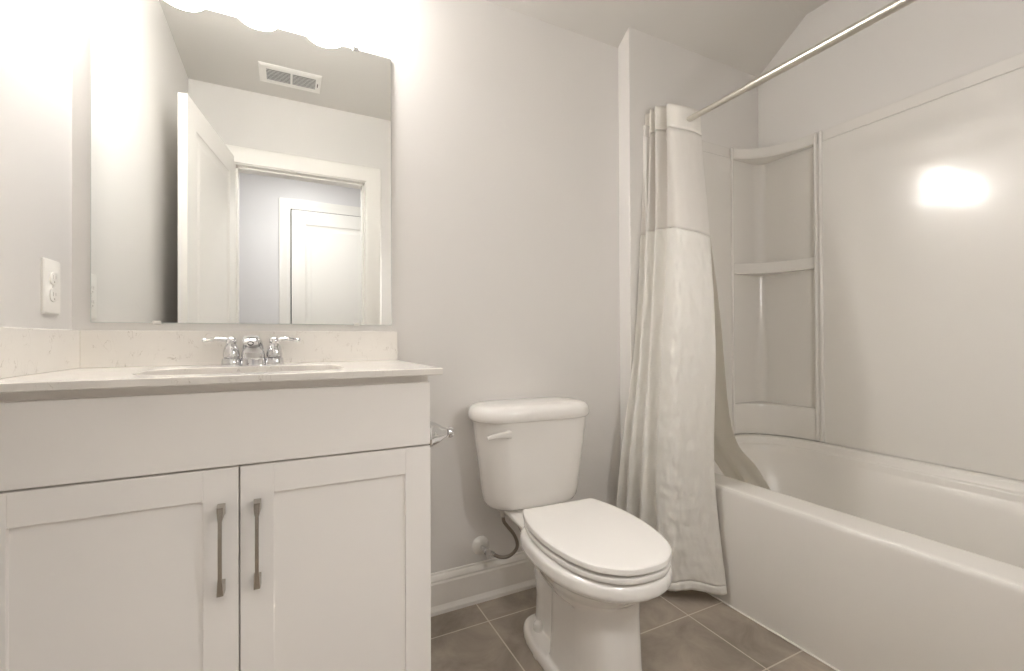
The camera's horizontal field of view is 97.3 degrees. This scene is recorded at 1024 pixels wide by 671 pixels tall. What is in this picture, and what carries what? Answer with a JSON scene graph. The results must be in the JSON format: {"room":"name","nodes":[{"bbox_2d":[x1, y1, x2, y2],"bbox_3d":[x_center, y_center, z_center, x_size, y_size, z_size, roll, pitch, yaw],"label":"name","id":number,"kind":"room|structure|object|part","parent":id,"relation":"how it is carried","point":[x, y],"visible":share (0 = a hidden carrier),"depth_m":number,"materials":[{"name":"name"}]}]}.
{"room":"bathroom","nodes":[
{"label":"bathroom","id":0,"kind":"room"},
{"bbox_2d":[0,0,71,329],"bbox_3d":[-0.838,-0.303,0.478,0.100,2.600,1.631,0,0,-27],"label":"wall","id":1,"kind":"structure","parent":0,"point":[36,35],"depth_m":0.97,"materials":[{"name":"white paint"}]},
{"bbox_2d":[41,257,59,314],"bbox_3d":[-1.053,-0.113,1.033,0.009,0.124,0.082,0,0,-27],"label":"electrical outlet","id":2,"kind":"object","parent":1,"relation":"attached to","point":[50,269],"visible":1,"depth_m":1.02,"materials":[{"name":"white plastic"}]},
{"bbox_2d":[49,272,57,284],"bbox_3d":[-1.051,-0.133,1.034,0.003,0.030,0.034,0,0,-27],"label":"receptacle","id":3,"kind":"object","parent":2,"relation":"attached to","point":[53,276],"depth_m":1.03,"materials":[{"name":"grey plastic"}]},
{"bbox_2d":[49,289,57,301],"bbox_3d":[-1.051,-0.094,1.034,0.003,0.030,0.034,0,0,-27],"label":"receptacle","id":4,"kind":"object","parent":2,"relation":"attached to","point":[53,293],"depth_m":1.03,"materials":[{"name":"grey plastic"}]},
{"bbox_2d":[72,0,620,572],"bbox_3d":[0.018,-0.300,1.763,2.781,2.600,0.100,0,0,-27],"label":"wall","id":5,"kind":"structure","parent":0,"point":[505,121],"depth_m":1.64,"materials":[{"name":"white paint"}]},
{"bbox_2d":[80,330,397,367],"bbox_3d":[-0.735,0.032,1.316,0.791,0.095,0.019,0,0,-27],"label":"backsplash","id":6,"kind":"structure","parent":5,"relation":"attached to","point":[98,348],"depth_m":1.25,"materials":[{"name":"white stone"}]},
{"bbox_2d":[90,0,391,325],"bbox_3d":[-0.739,-0.478,1.323,0.758,0.891,0.011,0,0,-27],"label":"wall mirror","id":7,"kind":"object","parent":5,"relation":"attached to","point":[241,168],"visible":1,"depth_m":1.29,"materials":[{"name":"white mirror"}]},
{"bbox_2d":[431,551,535,616],"bbox_3d":[0.041,0.882,1.697,0.954,0.136,0.022,0,0,-27],"label":"baseboard","id":8,"kind":"structure","parent":5,"relation":"attached to","point":[452,589],"depth_m":1.61,"materials":[{"name":"white wood"}]},
{"bbox_2d":[472,510,518,558],"bbox_3d":[-0.064,0.687,1.594,0.166,0.202,0.079,0,0,24],"label":"water supply line","id":9,"kind":"object","parent":5,"relation":"attached to","point":[480,545],"visible":0.97,"depth_m":1.59,"materials":[{"name":"white plastic"}]},
{"bbox_3d":[-0.085,0.755,1.573,0.017,0.034,0.016,0,0,-27],"label":"valve handle","id":10,"kind":"part","parent":9,"relation":"part of","materials":[{"name":"silver metal"}]},
{"bbox_2d":[431,587,835,670],"bbox_3d":[0.380,0.974,1.044,2.781,0.060,1.691,0,0,-27],"label":"floor","id":11,"kind":"structure","parent":0,"point":[683,630],"depth_m":1.41,"materials":[{"name":"brown tile"}]},
{"bbox_2d":[0,375,430,670],"bbox_3d":[-0.644,0.522,1.096,0.795,0.854,0.478,0,0,-27],"label":"vanity cabinet","id":12,"kind":"object","parent":11,"relation":"on","point":[282,525],"visible":0.9,"depth_m":0.89,"materials":[{"name":"white paint"}]},
{"bbox_3d":[-0.733,0.559,0.830,0.396,0.588,0.020,0,0,-27],"label":"door","id":13,"kind":"part","parent":12,"relation":"part of","materials":[{"name":"white paint"}]},
{"bbox_3d":[-0.557,0.186,0.921,0.794,0.149,0.020,0,0,-27],"label":"drawer","id":14,"kind":"part","parent":12,"relation":"part of","materials":[{"name":"white paint"}]},
{"bbox_3d":[-0.571,0.419,0.884,0.014,0.172,0.030,0,0,-27],"label":"handle","id":15,"kind":"part","parent":12,"relation":"part of","materials":[{"name":"silver metal"}]},
{"bbox_2d":[0,327,442,392],"bbox_3d":[-0.637,0.138,1.105,0.816,0.310,0.484,0,0,-27],"label":"countertop","id":16,"kind":"structure","parent":12,"relation":"on","point":[31,359],"depth_m":1.14,"materials":[{"name":"white stone"}]},
{"bbox_2d":[202,335,299,365],"bbox_3d":[-0.694,0.038,1.205,0.235,0.082,0.135,0,0,-27],"label":"faucet","id":17,"kind":"object","parent":16,"relation":"on","point":[253,353],"visible":1,"depth_m":1.22,"materials":[{"name":"silver metal"}]},
{"bbox_3d":[-0.783,0.012,1.209,0.080,0.022,0.027,0,0,-27],"label":"lever","id":18,"kind":"part","parent":17,"relation":"part of","materials":[{"name":"silver metal"}]},
{"bbox_3d":[-0.760,0.049,1.221,0.048,0.060,0.048,0,0,-27],"label":"handle","id":19,"kind":"part","parent":17,"relation":"part of","materials":[{"name":"silver metal"}]},
{"bbox_3d":[-0.693,0.038,1.204,0.063,0.082,0.132,0,0,-27],"label":"spout","id":20,"kind":"part","parent":17,"relation":"part of","materials":[{"name":"silver metal"}]},
{"bbox_3d":[-0.667,0.049,1.267,0.048,0.060,0.048,0,0,-27],"label":"handle","id":21,"kind":"part","parent":17,"relation":"part of","materials":[{"name":"silver metal"}]},
{"bbox_3d":[-0.644,0.012,1.279,0.080,0.022,0.027,0,0,-27],"label":"lever","id":22,"kind":"part","parent":17,"relation":"part of","materials":[{"name":"silver metal"}]},
{"bbox_3d":[-0.515,0.420,0.912,0.014,0.173,0.030,0,0,-27],"label":"handle","id":23,"kind":"part","parent":12,"relation":"part of","materials":[{"name":"silver metal"}]},
{"bbox_3d":[-0.377,0.558,1.008,0.394,0.588,0.020,0,0,-27],"label":"door","id":24,"kind":"part","parent":12,"relation":"part of","materials":[{"name":"white paint"}]},
{"bbox_2d":[429,421,453,447],"bbox_3d":[-0.210,0.247,1.200,0.076,0.072,0.186,0,0,-27],"label":"toilet paper holder","id":25,"kind":"object","parent":12,"relation":"attached to","point":[438,432],"visible":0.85,"depth_m":1.13,"materials":[{"name":"silver metal"}]},
{"bbox_2d":[468,397,671,670],"bbox_3d":[0.168,0.587,1.351,0.441,0.720,0.737,0,0,-23],"label":"toilet","id":26,"kind":"object","parent":11,"relation":"on","point":[594,561],"visible":1,"depth_m":1.25,"materials":[{"name":"white ceramic"}]},
{"bbox_3d":[-0.039,0.318,1.446,0.091,0.029,0.028,0,0,-23],"label":"flush lever","id":27,"kind":"part","parent":26,"relation":"part of","materials":[{"name":"white plastic"}]},
{"bbox_3d":[0.065,0.256,1.593,0.441,0.054,0.216,0,0,-23],"label":"tank lid","id":28,"kind":"part","parent":26,"relation":"part of","materials":[{"name":"white ceramic"}]},
{"bbox_3d":[0.068,0.433,1.598,0.417,0.301,0.198,0,0,-23],"label":"tank","id":29,"kind":"part","parent":26,"relation":"part of","materials":[{"name":"white ceramic"}]},
{"bbox_3d":[0.176,0.753,1.332,0.341,0.388,0.698,0,0,-23],"label":"bowl","id":30,"kind":"part","parent":26,"relation":"part of","materials":[{"name":"white ceramic"}]},
{"bbox_3d":[0.228,0.548,1.208,0.312,0.014,0.419,0,0,-23],"label":"seat","id":31,"kind":"part","parent":26,"relation":"part of","materials":[{"name":"white plastic"}]},
{"bbox_3d":[0.227,0.525,1.210,0.313,0.017,0.428,0,0,-23],"label":"lid","id":32,"kind":"part","parent":26,"relation":"part of","materials":[{"name":"white plastic"}]},
{"bbox_2d":[643,52,1023,480],"bbox_3d":[1.218,0.014,1.410,0.751,1.816,1.460,0,0,-27],"label":"shower surround","id":33,"kind":"object","parent":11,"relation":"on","point":[869,267],"visible":0.96,"depth_m":1.73,"materials":[{"name":"white plastic"}]},
{"bbox_3d":[0.798,0.044,2.005,0.531,1.768,0.020,0,0,-27],"label":"panel","id":34,"kind":"part","parent":33,"relation":"part of","materials":[{"name":"white fabric"}]},
{"bbox_2d":[733,133,813,164],"bbox_3d":[1.187,-0.866,2.058,0.217,0.048,0.276,0,0,-27],"label":"corner shelf","id":35,"kind":"object","parent":33,"relation":"attached to","point":[775,154],"depth_m":2.11,"materials":[{"name":"white plastic"}]},
{"bbox_2d":[734,257,813,275],"bbox_3d":[1.189,-0.322,2.055,0.217,0.052,0.276,0,0,-27],"label":"corner shelf","id":36,"kind":"object","parent":33,"relation":"attached to","point":[791,266],"depth_m":2.10,"materials":[{"name":"white plastic"}]},
{"bbox_3d":[1.190,-0.214,2.055,0.218,1.342,0.277,0,0,-27],"label":"corner panel","id":37,"kind":"part","parent":33,"relation":"part of","materials":[{"name":"white plastic"}]},
{"bbox_3d":[1.603,-0.197,1.447,0.030,1.300,1.178,0,0,-27],"label":"panel","id":38,"kind":"part","parent":33,"relation":"part of","materials":[{"name":"white plastic"}]},
{"bbox_2d":[713,434,1023,670],"bbox_3d":[1.227,0.697,1.408,0.677,0.484,1.458,0,0,-27],"label":"bathtub","id":39,"kind":"object","parent":11,"relation":"on","point":[861,560],"visible":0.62,"depth_m":1.37,"materials":[{"name":"white"}]},
{"bbox_2d":[708,593,839,670],"bbox_3d":[0.922,0.941,1.265,0.009,0.003,1.438,0,0,-27],"label":"trim","id":40,"kind":"structure","parent":39,"relation":"attached to","point":[774,632],"depth_m":1.43,"materials":[{"name":"white"}]},
{"bbox_2d":[714,434,1023,568],"bbox_3d":[1.281,0.655,1.425,0.565,0.399,1.437,0,0,-27],"label":"basin","id":41,"kind":"object","parent":39,"relation":"in","point":[981,515],"depth_m":1.63,"materials":[{"name":"white"}]},
{"bbox_2d":[486,0,828,76],"bbox_3d":[0.382,-1.414,1.033,2.781,0.484,1.746,0,0,-27],"label":"ceiling","id":42,"kind":"structure","parent":0,"point":[745,36],"depth_m":1.93,"materials":[{"name":"grey paint"}]},
{"bbox_2d":[618,27,757,449],"bbox_3d":[0.842,-0.302,2.080,0.824,2.500,0.070,0,0,-27],"label":"wall","id":43,"kind":"structure","parent":0,"point":[653,71],"depth_m":1.92,"materials":[{"name":"white paint"}]},
{"bbox_2d":[666,0,916,129],"bbox_3d":[0.928,-0.847,1.271,0.052,0.052,1.460,0,0,-27],"label":"shower rod","id":44,"kind":"object","parent":43,"relation":"attached to","point":[896,5],"visible":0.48,"depth_m":1.33,"materials":[{"name":"grey metal"}]},
{"bbox_2d":[617,104,726,594],"bbox_3d":[0.604,-0.020,1.709,0.285,1.852,0.362,0,0,-27],"label":"shower curtain","id":45,"kind":"object","parent":44,"relation":"hanging from","point":[666,480],"visible":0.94,"depth_m":1.64,"materials":[{"name":"white fabric"}]},
{"bbox_3d":[0.636,-0.605,1.769,0.154,0.485,0.291,0,0,-27],"label":"sheer panel","id":46,"kind":"part","parent":45,"relation":"part of","materials":[{"name":"white fabric"}]},
{"bbox_2d":[666,130,770,489],"bbox_3d":[0.819,-0.103,1.802,0.457,1.520,0.214,0,0,24],"label":"liner","id":47,"kind":"object","parent":44,"relation":"hanging from","point":[729,457],"visible":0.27,"depth_m":1.75,"materials":[{"name":"white plastic"}]},
{"bbox_2d":[758,0,1023,480],"bbox_3d":[1.560,-0.307,1.678,0.100,2.600,1.631,0,0,-27],"label":"wall","id":48,"kind":"structure","parent":0,"point":[923,45],"depth_m":1.79,"materials":[{"name":"white paint"}]}
]}

